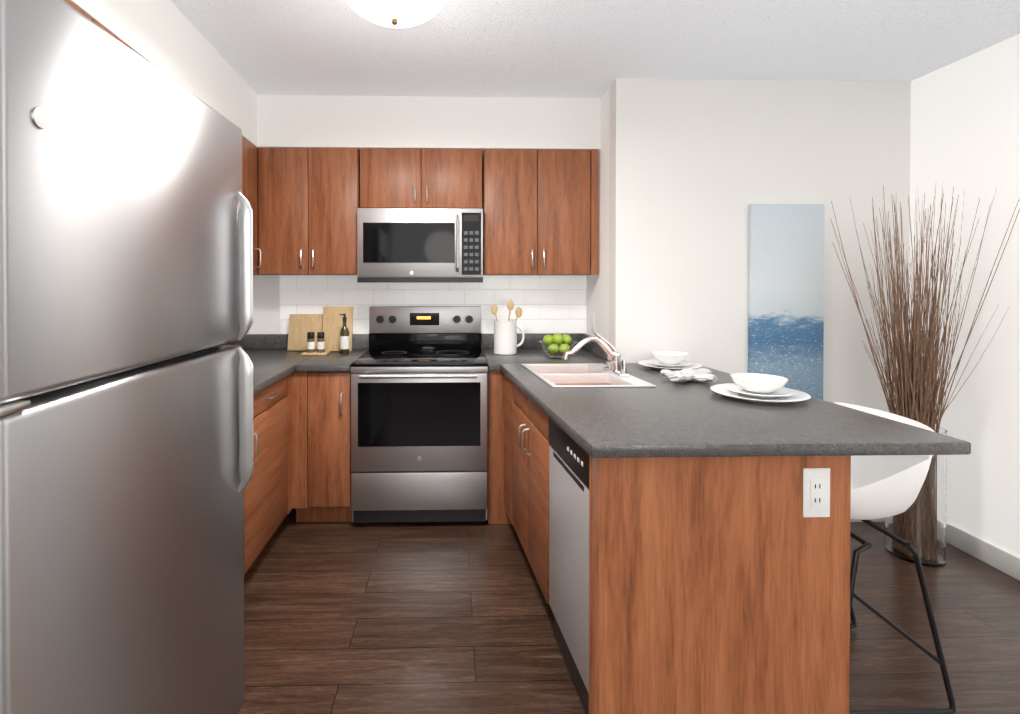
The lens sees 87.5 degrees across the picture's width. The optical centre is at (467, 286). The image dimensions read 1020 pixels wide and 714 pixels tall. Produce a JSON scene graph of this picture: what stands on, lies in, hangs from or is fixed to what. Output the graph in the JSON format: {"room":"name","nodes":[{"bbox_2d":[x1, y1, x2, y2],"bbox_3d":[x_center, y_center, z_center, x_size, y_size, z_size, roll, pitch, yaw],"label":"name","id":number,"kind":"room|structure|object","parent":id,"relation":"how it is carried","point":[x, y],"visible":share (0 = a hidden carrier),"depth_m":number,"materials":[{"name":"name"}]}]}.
{"room":"kitchen","nodes":[
{"label":"kitchen","id":0,"kind":"room"},
{"bbox_2d":[247,94,606,336],"bbox_3d":[-0.312,0.079,3.398,2.450,2.430,0.460,0,1,-2],"label":"wall","id":1,"kind":"structure","parent":0,"point":[548,303],"depth_m":3.19,"materials":[{"name":"white paint"}]},
{"bbox_2d":[71,0,256,146],"bbox_3d":[-1.333,-0.966,1.522,0.570,0.304,3.224,0,1,-2],"label":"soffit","id":2,"kind":"structure","parent":1,"relation":"attached to","point":[166,37],"depth_m":2.16,"materials":[{"name":"white paint"}]},
{"bbox_2d":[591,314,594,332],"bbox_3d":[0.789,0.227,3.344,0.008,0.115,0.070,0,1,-2],"label":"outlet","id":3,"kind":"object","parent":1,"relation":"attached to","point":[592,322],"visible":1,"depth_m":3.32,"materials":[{"name":"white plastic"}]},
{"bbox_2d":[170,0,1019,97],"bbox_3d":[0.506,-1.139,0.588,4.395,0.060,6.260,0,1,-2],"label":"ceiling","id":4,"kind":"structure","parent":0,"point":[536,48],"depth_m":2.45,"materials":[{"name":"white paint"}]},
{"bbox_2d":[346,0,446,27],"bbox_3d":[-0.256,-1.023,1.869,0.444,0.194,0.444,0,1,-2],"label":"dome ceiling light","id":5,"kind":"object","parent":4,"relation":"attached to","point":[398,13],"visible":1,"depth_m":1.84,"materials":[{"name":"white glass"}]},
{"bbox_2d":[238,508,1019,713],"bbox_3d":[0.506,1.350,0.611,4.395,0.060,6.260,0,1,-2],"label":"floor","id":6,"kind":"structure","parent":0,"point":[403,618],"depth_m":2.03,"materials":[{"name":"brown wood"}]},
{"bbox_2d":[0,0,253,713],"bbox_3d":[-1.035,0.415,1.154,0.844,1.798,0.864,0,1,-2],"label":"fridge","id":7,"kind":"object","parent":6,"relation":"on","point":[126,377],"visible":1,"depth_m":0.99,"materials":[{"name":"grey metal"}]},
{"bbox_2d":[63,0,294,575],"bbox_3d":[-1.211,0.246,1.954,0.630,2.121,3.057,0,1,-2],"label":"kitchen cabinets","id":8,"kind":"object","parent":6,"relation":"on","point":[268,174],"depth_m":2.85,"materials":[{"name":"brown wood"}]},
{"bbox_2d":[350,306,487,523],"bbox_3d":[-0.265,0.713,3.136,0.732,1.168,0.734,0,1,-2],"label":"range","id":9,"kind":"object","parent":6,"relation":"on","point":[419,413],"visible":1,"depth_m":2.84,"materials":[{"name":"silver metal"}]},
{"bbox_2d":[295,148,597,523],"bbox_3d":[-0.149,0.235,3.167,1.920,2.121,0.687,0,1,-2],"label":"kitchen cabinets","id":10,"kind":"object","parent":6,"relation":"on","point":[375,215],"depth_m":3.15,"materials":[{"name":"brown wood"}]},
{"bbox_2d":[301,332,329,354],"bbox_3d":[-0.923,0.343,3.234,0.150,0.134,0.110,0,1,-2],"label":"spice jars","id":11,"kind":"object","parent":10,"relation":"on","point":[311,344],"visible":1,"depth_m":3.22,"materials":[{"name":"brown"}]},
{"bbox_2d":[287,307,352,350],"bbox_3d":[-0.940,0.267,3.395,0.415,0.281,0.105,0,1,-2],"label":"cutting boards","id":12,"kind":"object","parent":10,"relation":"on","point":[328,322],"visible":0.92,"depth_m":3.39,"materials":[{"name":"beige wood"}]},
{"bbox_2d":[340,314,349,353],"bbox_3d":[-0.754,0.287,3.258,0.059,0.245,0.058,0,1,-2],"label":"oil bottle","id":13,"kind":"object","parent":10,"relation":"on","point":[344,341],"visible":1,"depth_m":3.24,"materials":[{"name":"green glass"}]},
{"bbox_2d":[221,333,609,394],"bbox_3d":[-0.365,0.386,2.578,2.354,0.138,1.857,0,1,-2],"label":"countertop","id":14,"kind":"structure","parent":10,"relation":"on","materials":[{"name":"stone"}]},
{"bbox_2d":[357,208,482,282],"bbox_3d":[-0.280,-0.243,3.271,0.732,0.433,0.447,0,1,-2],"label":"microwave","id":15,"kind":"object","parent":10,"relation":"in","point":[395,245],"depth_m":3.09,"materials":[{"name":"silver metal"}]},
{"bbox_2d":[491,300,524,354],"bbox_3d":[0.247,0.244,3.265,0.211,0.332,0.148,0,1,-2],"label":"utensil crock","id":16,"kind":"object","parent":10,"relation":"on","point":[505,336],"visible":1,"depth_m":3.21,"materials":[{"name":"white ceramic"}]},
{"bbox_2d":[539,331,576,357],"bbox_3d":[0.531,0.335,3.113,0.224,0.152,0.224,0,1,-2],"label":"apple bowl","id":17,"kind":"object","parent":10,"relation":"on","point":[555,345],"visible":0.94,"depth_m":3.07,"materials":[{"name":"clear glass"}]},
{"bbox_2d":[495,332,970,713],"bbox_3d":[0.770,0.763,2.288,1.191,1.081,1.671,0,1,-2],"label":"kitchen peninsula","id":18,"kind":"object","parent":6,"relation":"on","point":[685,546],"depth_m":1.52,"materials":[{"name":"brown wood"}]},
{"bbox_2d":[521,363,655,387],"bbox_3d":[0.538,0.493,2.524,0.489,0.166,0.612,0,1,-2],"label":"sink","id":19,"kind":"object","parent":18,"relation":"in","point":[568,375],"depth_m":2.51,"materials":[{"name":"white ceramic"}]},
{"bbox_2d":[562,332,629,376],"bbox_3d":[0.596,0.313,2.534,0.289,0.195,0.220,0,1,-2],"label":"faucet","id":20,"kind":"object","parent":18,"relation":"on","point":[616,367],"depth_m":2.52,"materials":[{"name":"silver metal"}]},
{"bbox_2d":[638,351,702,370],"bbox_3d":[1.034,0.377,2.717,0.309,0.076,0.309,0,1,-2],"label":"plate stack","id":21,"kind":"object","parent":18,"relation":"on","point":[672,360],"visible":0.96,"depth_m":2.67,"materials":[{"name":"white ceramic"}]},
{"bbox_2d":[661,368,717,381],"bbox_3d":[0.983,0.388,2.360,0.229,0.054,0.218,0,1,-2],"label":"napkin","id":22,"kind":"object","parent":18,"relation":"on","point":[698,375],"visible":1,"depth_m":2.30,"materials":[{"name":"fabric"}]},
{"bbox_2d":[499,363,970,457],"bbox_3d":[0.782,0.439,2.170,1.181,0.038,1.445,0,1,-2],"label":"countertop","id":23,"kind":"structure","parent":18,"relation":"on","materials":[{"name":"stone"}]},
{"bbox_2d":[710,373,810,402],"bbox_3d":[1.112,0.384,2.029,0.336,0.076,0.336,0,1,-2],"label":"plate stack","id":24,"kind":"object","parent":18,"relation":"on","point":[757,387],"visible":1,"depth_m":1.99,"materials":[{"name":"white ceramic"}]},
{"bbox_2d":[834,402,955,713],"bbox_3d":[1.296,0.874,1.818,0.385,0.869,0.429,0,1,-2],"label":"bar stool","id":25,"kind":"object","parent":6,"relation":"on","point":[883,486],"visible":0.48,"depth_m":1.63,"materials":[{"name":"white plastic"}]},
{"bbox_2d":[830,186,1019,566],"bbox_3d":[2.096,0.402,2.551,0.560,1.798,0.677,0,1,-2],"label":"branches","id":26,"kind":"object","parent":6,"relation":"on","point":[919,524],"visible":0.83,"depth_m":2.51,"materials":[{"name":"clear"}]},
{"bbox_2d":[603,78,910,411],"bbox_3d":[1.620,0.083,2.975,1.630,2.430,0.120,0,1,-2],"label":"wall","id":27,"kind":"structure","parent":0,"point":[689,170],"depth_m":2.91,"materials":[{"name":"white paint"}]},
{"bbox_2d":[748,204,823,399],"bbox_3d":[1.740,0.144,2.902,0.405,1.190,0.027,0,1,-2],"label":"painting","id":28,"kind":"object","parent":27,"relation":"attached to","point":[786,296],"visible":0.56,"depth_m":2.89,"materials":[{"name":"fabric"}]},
{"bbox_2d":[850,518,884,521],"bbox_3d":[1.712,1.248,2.919,1.410,0.100,0.018,0,1,-2],"label":"baseboard","id":29,"kind":"structure","parent":27,"relation":"attached to","point":[881,519],"depth_m":2.93,"materials":[{"name":"white paint"}]},
{"bbox_2d":[907,34,1019,557],"bbox_3d":[2.571,0.108,0.332,0.120,2.430,5.455,0,1,-2],"label":"wall","id":30,"kind":"structure","parent":0,"point":[965,113],"depth_m":2.55,"materials":[{"name":"white paint"}]},
{"bbox_2d":[946,523,1019,580],"bbox_3d":[2.502,1.273,0.351,0.017,0.100,5.194,0,1,-2],"label":"baseboard","id":31,"kind":"structure","parent":30,"relation":"attached to","point":[1004,561],"depth_m":2.51,"materials":[{"name":"white paint"}]}
]}

